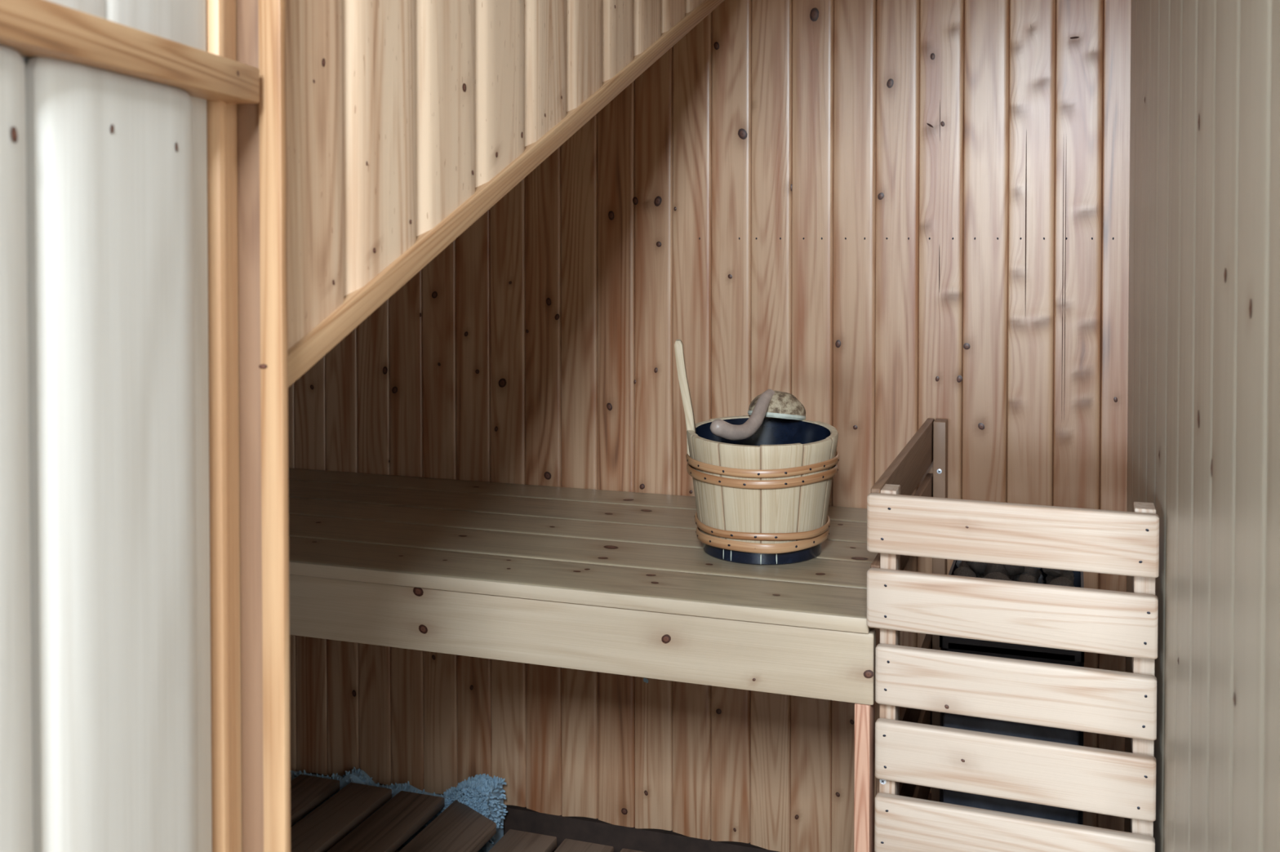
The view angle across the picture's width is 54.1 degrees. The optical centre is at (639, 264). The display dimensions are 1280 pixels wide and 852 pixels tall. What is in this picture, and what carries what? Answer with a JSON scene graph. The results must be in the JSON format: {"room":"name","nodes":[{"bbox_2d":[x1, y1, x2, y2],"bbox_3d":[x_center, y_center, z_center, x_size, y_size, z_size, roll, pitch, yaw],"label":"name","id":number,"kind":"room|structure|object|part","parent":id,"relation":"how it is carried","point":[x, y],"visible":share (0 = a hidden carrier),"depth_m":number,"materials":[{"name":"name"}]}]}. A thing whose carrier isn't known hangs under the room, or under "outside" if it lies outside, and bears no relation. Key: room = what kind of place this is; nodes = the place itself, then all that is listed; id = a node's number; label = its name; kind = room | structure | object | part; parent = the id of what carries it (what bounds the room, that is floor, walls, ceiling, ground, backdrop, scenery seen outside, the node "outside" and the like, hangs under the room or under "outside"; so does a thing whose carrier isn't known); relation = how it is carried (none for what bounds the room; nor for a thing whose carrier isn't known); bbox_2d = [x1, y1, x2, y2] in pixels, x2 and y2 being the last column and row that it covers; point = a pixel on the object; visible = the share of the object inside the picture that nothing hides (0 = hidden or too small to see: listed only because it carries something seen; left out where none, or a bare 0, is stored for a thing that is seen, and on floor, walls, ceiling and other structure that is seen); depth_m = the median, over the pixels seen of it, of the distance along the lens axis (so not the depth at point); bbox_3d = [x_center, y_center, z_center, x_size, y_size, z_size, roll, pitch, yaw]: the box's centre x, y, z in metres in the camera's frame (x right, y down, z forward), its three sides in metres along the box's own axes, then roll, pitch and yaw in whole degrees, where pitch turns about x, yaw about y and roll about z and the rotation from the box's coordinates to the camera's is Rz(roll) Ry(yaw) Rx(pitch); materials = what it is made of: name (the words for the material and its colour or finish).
{"room":"sauna","nodes":[
{"label":"sauna","id":0,"kind":"room"},
{"bbox_2d":[225,0,242,851],"bbox_3d":[-0.217,-0.029,0.902,4.500,2.520,0.035,0,1,19],"label":"wall","id":1,"kind":"structure","parent":0,"point":[230,5],"depth_m":0.95,"materials":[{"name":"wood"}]},
{"bbox_2d":[0,0,259,851],"bbox_3d":[-0.342,0.438,0.591,0.046,1.540,0.698,0,1,7],"label":"door","id":2,"kind":"structure","parent":1,"relation":"in","point":[115,628],"depth_m":0.74,"materials":[{"name":"white wood"}]},
{"bbox_3d":[-0.332,-0.124,0.596,0.030,0.026,0.660,0,1,7],"label":"rail","id":3,"kind":"part","parent":2,"relation":"part of","materials":[{"name":"brown wood"}]},
{"bbox_2d":[236,0,263,851],"bbox_3d":[-0.300,0.322,0.970,0.048,1.815,0.031,0,1,19],"label":"trim","id":4,"kind":"structure","parent":1,"relation":"attached to","point":[247,19],"depth_m":0.95,"materials":[{"name":"brown wood"}]},
{"bbox_2d":[257,0,290,851],"bbox_3d":[-0.275,0.323,0.944,0.020,1.815,0.009,0,1,19],"label":"trim","id":5,"kind":"structure","parent":1,"relation":"attached to","point":[273,366],"depth_m":0.94,"materials":[{"name":"brown wood"}]},
{"bbox_2d":[290,825,405,850],"bbox_3d":[-0.697,1.230,1.912,2.950,0.040,1.610,0,1,19],"label":"floor","id":6,"kind":"structure","parent":0,"point":[402,846],"depth_m":2.57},
{"bbox_2d":[290,774,496,851],"bbox_3d":[-0.862,1.143,2.002,0.849,0.130,1.275,0,1,19],"label":"duckboard","id":7,"kind":"object","parent":6,"relation":"on","point":[459,828],"visible":0.45,"depth_m":2.41,"materials":[{"name":"brown wood"}]},
{"bbox_2d":[290,766,507,851],"bbox_3d":[-0.529,1.105,2.572,0.536,0.159,0.090,0,1,19],"label":"bath rug","id":8,"kind":"object","parent":6,"relation":"on","point":[484,794],"visible":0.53,"depth_m":2.51,"materials":[{"name":"blue fabric"}]},
{"bbox_2d":[488,829,644,851],"bbox_3d":[-0.128,1.150,1.709,0.668,0.128,1.200,0,1,19],"label":"duckboard","id":9,"kind":"object","parent":6,"relation":"on","point":[513,841],"visible":1,"depth_m":2.32,"materials":[{"name":"brown wood"}]},
{"bbox_2d":[288,467,878,851],"bbox_3d":[-0.633,0.823,2.307,2.209,0.758,0.665,0,1,19],"label":"bench","id":10,"kind":"object","parent":6,"relation":"on","point":[621,583],"visible":0.6,"depth_m":1.85,"materials":[{"name":"brown wood"}]},
{"bbox_2d":[674,339,839,564],"bbox_3d":[0.193,0.286,1.977,0.241,0.332,0.240,1,2,42],"label":"bucket","id":11,"kind":"object","parent":10,"relation":"on","point":[763,498],"visible":0.98,"depth_m":1.89,"materials":[{"name":"brown wood"}]},
{"bbox_2d":[710,389,805,440],"bbox_3d":[0.175,0.241,2.031,0.219,0.069,0.095,-1,2,-41],"label":"brush","id":12,"kind":"object","parent":11,"relation":"on","point":[771,403],"visible":1,"depth_m":2.03,"materials":[{"name":"grey wood"}]},
{"bbox_3d":[0.172,0.242,1.997,0.039,0.069,0.171,1,2,39],"label":"handle","id":13,"kind":"part","parent":12,"relation":"part of","materials":[{"name":"grey wood"}]},
{"bbox_2d":[747,391,805,420],"bbox_3d":[0.226,0.235,2.075,0.097,0.051,0.083,0,1,19],"label":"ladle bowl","id":14,"kind":"object","parent":12,"relation":"on","point":[777,404],"depth_m":2.04,"materials":[{"name":"grey wood"}]},
{"bbox_3d":[0.297,0.885,1.664,0.020,0.620,0.044,0,1,19],"label":"leg","id":15,"kind":"part","parent":10,"relation":"part of","materials":[{"name":"brown wood"}]},
{"bbox_2d":[939,560,1084,825],"bbox_3d":[0.550,0.837,1.847,0.190,0.750,0.284,0,1,19],"label":"heater","id":16,"kind":"object","parent":6,"relation":"on","point":[1024,652],"depth_m":1.71,"materials":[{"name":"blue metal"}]},
{"bbox_3d":[0.506,0.839,1.717,0.178,0.430,0.010,0,1,19],"label":"panel","id":17,"kind":"part","parent":16,"relation":"part of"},
{"bbox_3d":[0.603,0.479,1.933,0.038,0.036,0.036,0,1,19],"label":"heater stone","id":18,"kind":"part","parent":16,"relation":"part of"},
{"bbox_3d":[0.592,0.479,1.897,0.038,0.032,0.033,0,1,11],"label":"heater stone","id":19,"kind":"part","parent":16,"relation":"part of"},
{"label":"heater stone","id":20,"kind":"object","parent":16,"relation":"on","visible":0},
{"bbox_2d":[953,560,987,577],"bbox_3d":[0.467,0.432,1.776,0.051,0.068,0.074,1,2,40],"label":"heater stone","id":21,"kind":"object","parent":20,"relation":"on","point":[978,568],"depth_m":1.77,"materials":[{"name":"grey stone"}]},
{"bbox_3d":[0.460,0.447,1.768,0.035,0.040,0.037,0,1,-10],"label":"heater stone","id":22,"kind":"part","parent":21,"relation":"part of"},
{"bbox_3d":[0.473,0.481,1.805,0.040,0.047,0.033,31,-13,30],"label":"heater stone","id":23,"kind":"object","parent":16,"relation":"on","visible":0},
{"bbox_2d":[959,560,979,577],"bbox_3d":[0.477,0.445,1.815,0.029,0.040,0.032,0,1,22],"label":"heater stone","id":24,"kind":"object","parent":23,"relation":"on","point":[963,564],"visible":0.13,"depth_m":1.81,"materials":[{"name":"grey stone"}]},
{"label":"heater stone","id":25,"kind":"object","parent":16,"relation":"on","visible":0},
{"bbox_2d":[983,572,1013,581],"bbox_3d":[0.501,0.448,1.751,0.041,0.034,0.039,0,1,-5],"label":"heater stone","id":26,"kind":"object","parent":25,"relation":"on","point":[994,575],"visible":0.3,"depth_m":1.75,"materials":[{"name":"grey stone"}]},
{"label":"heater stone","id":27,"kind":"object","parent":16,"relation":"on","visible":0},
{"bbox_2d":[983,563,1011,578],"bbox_3d":[0.514,0.447,1.805,0.038,0.040,0.042,-1,1,-27],"label":"heater stone","id":28,"kind":"object","parent":27,"relation":"on","point":[991,567],"visible":0.25,"depth_m":1.80,"materials":[{"name":"grey stone"}]},
{"label":"heater stone","id":29,"kind":"object","parent":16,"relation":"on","visible":0},
{"bbox_2d":[1017,573,1036,583],"bbox_3d":[0.537,0.448,1.737,0.025,0.036,0.032,0,1,5],"label":"heater stone","id":30,"kind":"object","parent":29,"relation":"on","point":[1024,578],"visible":0.28,"depth_m":1.73,"materials":[{"name":"grey stone"}]},
{"label":"heater stone","id":31,"kind":"object","parent":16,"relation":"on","visible":0},
{"bbox_2d":[1003,564,1039,583],"bbox_3d":[0.535,0.431,1.779,0.055,0.063,0.062,1,1,28],"label":"heater stone","id":32,"kind":"object","parent":31,"relation":"on","point":[1033,571],"depth_m":1.77,"materials":[{"name":"grey stone"}]},
{"bbox_3d":[0.527,0.420,1.774,0.035,0.042,0.030,0,1,-12],"label":"heater stone","id":33,"kind":"part","parent":32,"relation":"part of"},
{"label":"heater stone","id":34,"kind":"object","parent":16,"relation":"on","visible":0},
{"bbox_2d":[1048,576,1074,586],"bbox_3d":[0.579,0.449,1.725,0.040,0.037,0.029,0,1,-1],"label":"heater stone","id":35,"kind":"object","parent":34,"relation":"on","point":[1062,581],"visible":0.31,"depth_m":1.72,"materials":[{"name":"grey stone"}]},
{"label":"heater stone","id":36,"kind":"object","parent":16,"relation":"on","visible":0},
{"bbox_2d":[1041,568,1074,584],"bbox_3d":[0.587,0.435,1.765,0.051,0.068,0.055,0,1,12],"label":"heater stone","id":37,"kind":"object","parent":36,"relation":"on","point":[1068,575],"depth_m":1.76,"materials":[{"name":"grey stone"}]},
{"bbox_3d":[0.578,0.419,1.758,0.030,0.036,0.034,0,1,23],"label":"heater stone","id":38,"kind":"part","parent":37,"relation":"part of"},
{"bbox_2d":[866,417,1159,851],"bbox_3d":[0.564,0.747,1.871,0.347,0.927,0.705,0,1,19],"label":"guard","id":39,"kind":"object","parent":6,"relation":"on","point":[914,754],"visible":1,"depth_m":1.54,"materials":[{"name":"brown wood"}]},
{"bbox_3d":[0.326,0.753,1.641,0.020,0.926,0.044,0,1,19],"label":"post","id":40,"kind":"part","parent":39,"relation":"part of","materials":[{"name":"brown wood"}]},
{"bbox_3d":[0.533,0.740,2.232,0.022,0.927,0.043,0,1,19],"label":"post","id":41,"kind":"part","parent":39,"relation":"part of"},
{"bbox_3d":[0.612,0.755,1.530,0.024,0.926,0.042,0,1,19],"label":"post","id":42,"kind":"part","parent":39,"relation":"part of","materials":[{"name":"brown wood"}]},
{"bbox_2d":[285,0,704,349],"bbox_3d":[-0.067,-0.426,1.649,0.047,1.018,1.484,0,1,19],"label":"wall","id":43,"kind":"structure","parent":0,"point":[397,110],"depth_m":1.16,"materials":[{"name":"brown wood"}]},
{"bbox_2d":[288,0,724,387],"bbox_3d":[-0.055,-0.224,1.650,0.030,0.632,1.493,0,1,19],"label":"trim","id":44,"kind":"structure","parent":43,"relation":"attached to","point":[359,304],"depth_m":1.26,"materials":[{"name":"brown wood"}]},
{"bbox_2d":[288,0,1131,851],"bbox_3d":[-0.339,0.121,2.584,2.646,2.150,0.063,0,1,19],"label":"wall","id":45,"kind":"structure","parent":0,"point":[886,217],"depth_m":2.36,"materials":[{"name":"brown wood"}]},
{"bbox_2d":[308,773,780,851],"bbox_3d":[-0.376,1.150,2.591,2.586,0.092,0.010,0,1,19],"label":"baseboard","id":46,"kind":"structure","parent":45,"relation":"attached to","point":[574,828],"depth_m":2.47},
{"bbox_2d":[1124,0,1279,851],"bbox_3d":[0.627,0.145,1.417,0.052,2.150,1.520,0,1,18],"label":"wall","id":47,"kind":"structure","parent":0,"point":[1203,420],"depth_m":1.10,"materials":[{"name":"brown wood"}]},
{"label":"heater stone","id":48,"kind":"object","parent":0,"visible":0},
{"bbox_2d":[955,560,961,567],"bbox_3d":[0.495,0.446,1.865,0.046,0.032,0.034,0,1,-10],"label":"heater stone","id":49,"kind":"object","parent":48,"relation":"on","point":[958,562],"visible":0.07,"depth_m":1.86,"materials":[{"name":"grey stone"}]}
]}

